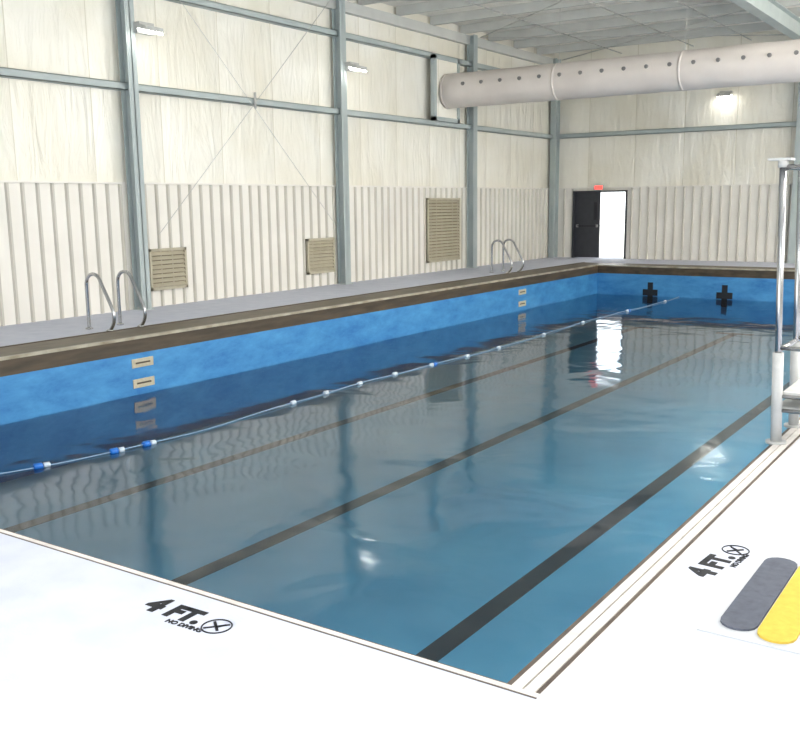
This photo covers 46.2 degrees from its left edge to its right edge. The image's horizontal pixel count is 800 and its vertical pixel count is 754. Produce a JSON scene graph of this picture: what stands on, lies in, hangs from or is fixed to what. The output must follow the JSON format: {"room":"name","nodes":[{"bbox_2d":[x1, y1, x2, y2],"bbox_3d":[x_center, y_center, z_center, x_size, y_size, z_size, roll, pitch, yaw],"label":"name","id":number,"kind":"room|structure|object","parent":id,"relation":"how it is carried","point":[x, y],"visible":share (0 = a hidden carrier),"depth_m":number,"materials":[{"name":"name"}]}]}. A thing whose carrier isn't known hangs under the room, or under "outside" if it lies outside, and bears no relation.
{"room":"indoor swimming pool","nodes":[
{"label":"indoor swimming pool","id":0,"kind":"room"},
{"bbox_2d":[159,0,336,234],"bbox_3d":[-2.867,-5.301,18.360,0.061,4.798,5.137,6,13,33],"label":"cross bracing","id":1,"kind":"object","parent":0,"point":[255,101],"depth_m":18.34,"materials":[{"name":"grey metal"}]},
{"bbox_2d":[0,0,554,325],"bbox_3d":[-4.326,-4.556,16.908,0.390,6.490,33.360,6,13,33],"label":"wall","id":2,"kind":"structure","parent":0,"point":[244,227],"depth_m":18.21,"materials":[{"name":"plastic"}]},
{"bbox_2d":[148,247,187,290],"bbox_3d":[-4.232,-1.977,17.115,0.074,0.742,0.887,6,13,33],"label":"air vent","id":3,"kind":"object","parent":2,"relation":"in","point":[158,281],"visible":0.95,"depth_m":17.10,"materials":[{"name":"beige metal"}]},
{"bbox_2d":[0,67,552,138],"bbox_3d":[-4.291,-5.048,16.525,0.180,0.124,32.330,6,13,33],"label":"beam","id":4,"kind":"structure","parent":2,"relation":"attached to","point":[11,73],"depth_m":17.82,"materials":[{"name":"grey metal"}]},
{"bbox_2d":[305,237,335,274],"bbox_3d":[-1.753,-2.682,20.721,0.074,0.767,0.950,6,13,33],"label":"air vent","id":5,"kind":"object","parent":2,"relation":"in","point":[323,261],"visible":1,"depth_m":20.69,"materials":[{"name":"beige metal"}]},
{"bbox_2d":[165,0,500,70],"bbox_3d":[-4.310,-6.658,16.226,0.180,0.124,32.330,6,13,33],"label":"beam","id":6,"kind":"structure","parent":2,"relation":"attached to","point":[203,4],"depth_m":19.51,"materials":[{"name":"grey metal"}]},
{"bbox_2d":[294,0,552,64],"bbox_3d":[-4.214,-7.302,16.299,0.140,0.230,32.760,6,13,33],"label":"trim","id":7,"kind":"structure","parent":2,"relation":"attached to","point":[353,9],"depth_m":23.22,"materials":[{"name":"metal"}]},
{"bbox_2d":[426,198,459,262],"bbox_3d":[1.160,-3.909,24.892,0.074,1.652,1.638,6,13,33],"label":"air vent","id":8,"kind":"object","parent":2,"relation":"in","point":[444,234],"visible":1,"depth_m":24.83,"materials":[{"name":"beige metal"}]},
{"bbox_2d":[430,54,459,123],"bbox_3d":[1.167,-7.366,24.046,0.120,1.600,1.240,6,13,33],"label":"wall frame","id":9,"kind":"object","parent":2,"relation":"attached to","point":[440,65],"visible":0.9,"depth_m":23.78,"materials":[{"name":"grey metal"}]},
{"bbox_2d":[0,257,799,753],"bbox_3d":[2.217,-0.518,13.195,16.080,0.250,33.360,6,13,33],"label":"floor","id":10,"kind":"structure","parent":0,"point":[86,668],"depth_m":3.64,"materials":[{"name":"paint"}]},
{"bbox_2d":[85,270,146,330],"bbox_3d":[-4.249,-1.146,14.000,0.661,0.863,0.683,6,13,33],"label":"ladder rail","id":11,"kind":"object","parent":10,"relation":"on","point":[128,273],"visible":1,"depth_m":13.97,"materials":[{"name":"silver metal"}]},
{"bbox_2d":[115,0,154,310],"bbox_3d":[-4.564,-4.227,16.030,0.255,6.170,0.260,6,13,33],"label":"steel column","id":12,"kind":"structure","parent":10,"relation":"on","point":[126,38],"depth_m":16.08,"materials":[{"name":"grey metal"}]},
{"bbox_2d":[133,21,162,35],"bbox_3d":[-4.243,-5.862,15.780,0.330,0.205,0.380,6,13,33],"label":"wall light","id":13,"kind":"object","parent":12,"relation":"attached to","point":[143,28],"visible":1,"depth_m":15.70,"materials":[{"name":"paint"}]},
{"bbox_2d":[145,599,232,633],"bbox_3d":[-0.949,1.065,4.178,0.513,0.006,0.183,6,12,32],"label":"depth marking","id":14,"kind":"object","parent":10,"relation":"on","point":[154,605],"visible":1,"depth_m":4.20,"materials":[{"name":"black paint"}]},
{"bbox_2d":[332,0,352,284],"bbox_3d":[-1.282,-5.153,20.805,0.255,6.170,0.260,6,13,33],"label":"steel column","id":15,"kind":"structure","parent":10,"relation":"on","point":[338,14],"depth_m":20.79,"materials":[{"name":"grey metal"}]},
{"bbox_2d":[345,62,366,71],"bbox_3d":[-0.972,-6.785,20.541,0.330,0.205,0.380,6,13,33],"label":"wall light","id":16,"kind":"object","parent":15,"relation":"attached to","point":[349,66],"visible":1,"depth_m":20.46,"materials":[{"name":"paint"}]},
{"bbox_2d":[0,262,799,698],"bbox_3d":[2.968,-0.256,15.793,9.807,1.747,23.453,6,13,33],"label":"swimming pool","id":17,"kind":"object","parent":10,"relation":"in","point":[488,517],"visible":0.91,"depth_m":12.34,"materials":[{"name":"liquid"}]},
{"bbox_2d":[0,297,677,473],"bbox_3d":[1.222,-0.419,16.446,1.048,0.076,22.471,7,13,37],"label":"lane rope","id":18,"kind":"object","parent":17,"relation":"on","point":[113,451],"visible":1,"depth_m":11.40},
{"bbox_2d":[466,34,478,267],"bbox_3d":[1.980,-6.074,25.552,0.255,6.170,0.260,6,13,33],"label":"steel column","id":19,"kind":"structure","parent":10,"relation":"on","point":[472,49],"depth_m":25.62,"materials":[{"name":"grey metal"}]},
{"bbox_2d":[490,239,523,272],"bbox_3d":[2.762,-3.124,24.203,0.661,0.863,0.737,6,13,33],"label":"ladder rail","id":20,"kind":"object","parent":10,"relation":"on","point":[497,240],"visible":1,"depth_m":24.14,"materials":[{"name":"silver metal"}]},
{"bbox_2d":[548,58,560,257],"bbox_3d":[4.928,-6.918,29.908,0.190,6.170,0.295,6,13,33],"label":"steel column","id":21,"kind":"structure","parent":10,"relation":"on","point":[555,105],"depth_m":29.97,"materials":[{"name":"grey metal"}]},
{"bbox_2d":[688,545,749,576],"bbox_3d":[1.623,0.928,4.747,0.183,0.006,0.513,8,13,38],"label":"depth marking","id":22,"kind":"object","parent":10,"relation":"on","point":[700,572],"visible":1,"depth_m":4.73,"materials":[{"name":"black paint"}]},
{"bbox_2d":[697,546,799,654],"bbox_3d":[1.775,0.998,4.326,0.459,0.016,1.152,6,13,33],"label":"kickboards","id":23,"kind":"object","parent":10,"relation":"on","point":[761,607],"visible":1,"depth_m":4.17,"materials":[{"name":"grey plastic"}]},
{"bbox_2d":[765,158,799,444],"bbox_3d":[3.314,-0.808,6.789,1.178,2.641,0.762,6,13,33],"label":"stand","id":24,"kind":"object","parent":10,"relation":"on","point":[791,404],"visible":1,"depth_m":6.93,"materials":[{"name":"silver metal"}]},
{"bbox_2d":[786,82,799,263],"bbox_3d":[11.026,-6.038,25.897,0.320,5.760,0.310,6,13,33],"label":"steel column","id":25,"kind":"structure","parent":10,"relation":"on","point":[792,234],"depth_m":26.02,"materials":[{"name":"grey metal"}]},
{"bbox_2d":[347,0,784,59],"bbox_3d":[-0.961,-7.035,14.121,7.401,0.043,32.570,6,13,33],"label":"rods","id":26,"kind":"object","parent":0,"point":[347,0],"depth_m":23.01,"materials":[{"name":"grey metal"}]},
{"bbox_2d":[383,0,799,47],"bbox_3d":[2.138,-7.021,11.988,16.080,0.200,33.360,6,13,33],"label":"ceiling","id":27,"kind":"structure","parent":0,"point":[391,3],"depth_m":23.46,"materials":[{"name":"metal"}]},
{"bbox_2d":[358,0,799,54],"bbox_3d":[2.047,-6.791,11.889,15.380,0.215,30.495,6,13,33],"label":"ceiling purlins","id":28,"kind":"structure","parent":27,"relation":"attached to","point":[429,6],"depth_m":23.78,"materials":[{"name":"white metal"}]},
{"bbox_2d":[439,0,799,108],"bbox_3d":[7.453,-7.277,19.730,15.060,2.209,0.879,6,13,33],"label":"air duct","id":29,"kind":"object","parent":27,"relation":"hanging from","point":[764,63],"visible":1,"depth_m":21.01,"materials":[{"name":"fabric"}]},
{"bbox_2d":[730,0,799,39],"bbox_3d":[2.094,-6.516,12.104,0.260,0.404,32.740,6,13,33],"label":"ridge beam","id":30,"kind":"structure","parent":27,"relation":"attached to","point":[771,12],"depth_m":21.54,"materials":[{"name":"grey metal"}]},
{"bbox_2d":[555,30,798,262],"bbox_3d":[11.397,-6.433,25.996,15.480,6.490,0.390,6,13,33],"label":"wall","id":31,"kind":"structure","parent":0,"point":[705,195],"depth_m":27.85,"materials":[{"name":"plastic"}]},
{"bbox_2d":[594,185,603,189],"bbox_3d":[6.227,-5.935,29.372,0.320,0.150,0.055,6,13,33],"label":"exit sign","id":32,"kind":"object","parent":31,"relation":"attached to","point":[596,187],"visible":1,"depth_m":29.34,"materials":[{"name":"paint"}]},
{"bbox_2d":[571,190,627,258],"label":"door","id":33,"kind":"structure","parent":31,"relation":"in","point":[586,205],"depth_m":29.90,"materials":[{"name":"black paint"}]},
{"bbox_2d":[560,121,795,138],"bbox_3d":[11.404,-6.947,25.639,15.170,0.130,0.200,6,13,33],"label":"beam","id":34,"kind":"structure","parent":31,"relation":"attached to","point":[775,124],"depth_m":27.59,"materials":[{"name":"grey metal"}]},
{"bbox_2d":[716,91,731,97],"bbox_3d":[9.283,-8.068,26.787,0.380,0.205,0.330,6,13,33],"label":"wall light","id":35,"kind":"object","parent":31,"relation":"attached to","point":[723,94],"visible":1,"depth_m":26.70,"materials":[{"name":"paint"}]},
{"label":"outside","id":36,"kind":"structure","parent":0,"visible":0},
{"bbox_2d":[599,225,623,257],"bbox_3d":[23.054,-6.203,42.660,50.000,0.280,39.700,6,13,33],"label":"ground","id":37,"kind":"structure","parent":36,"point":[611,236],"depth_m":42.18,"materials":[{"name":"white"}]}
]}

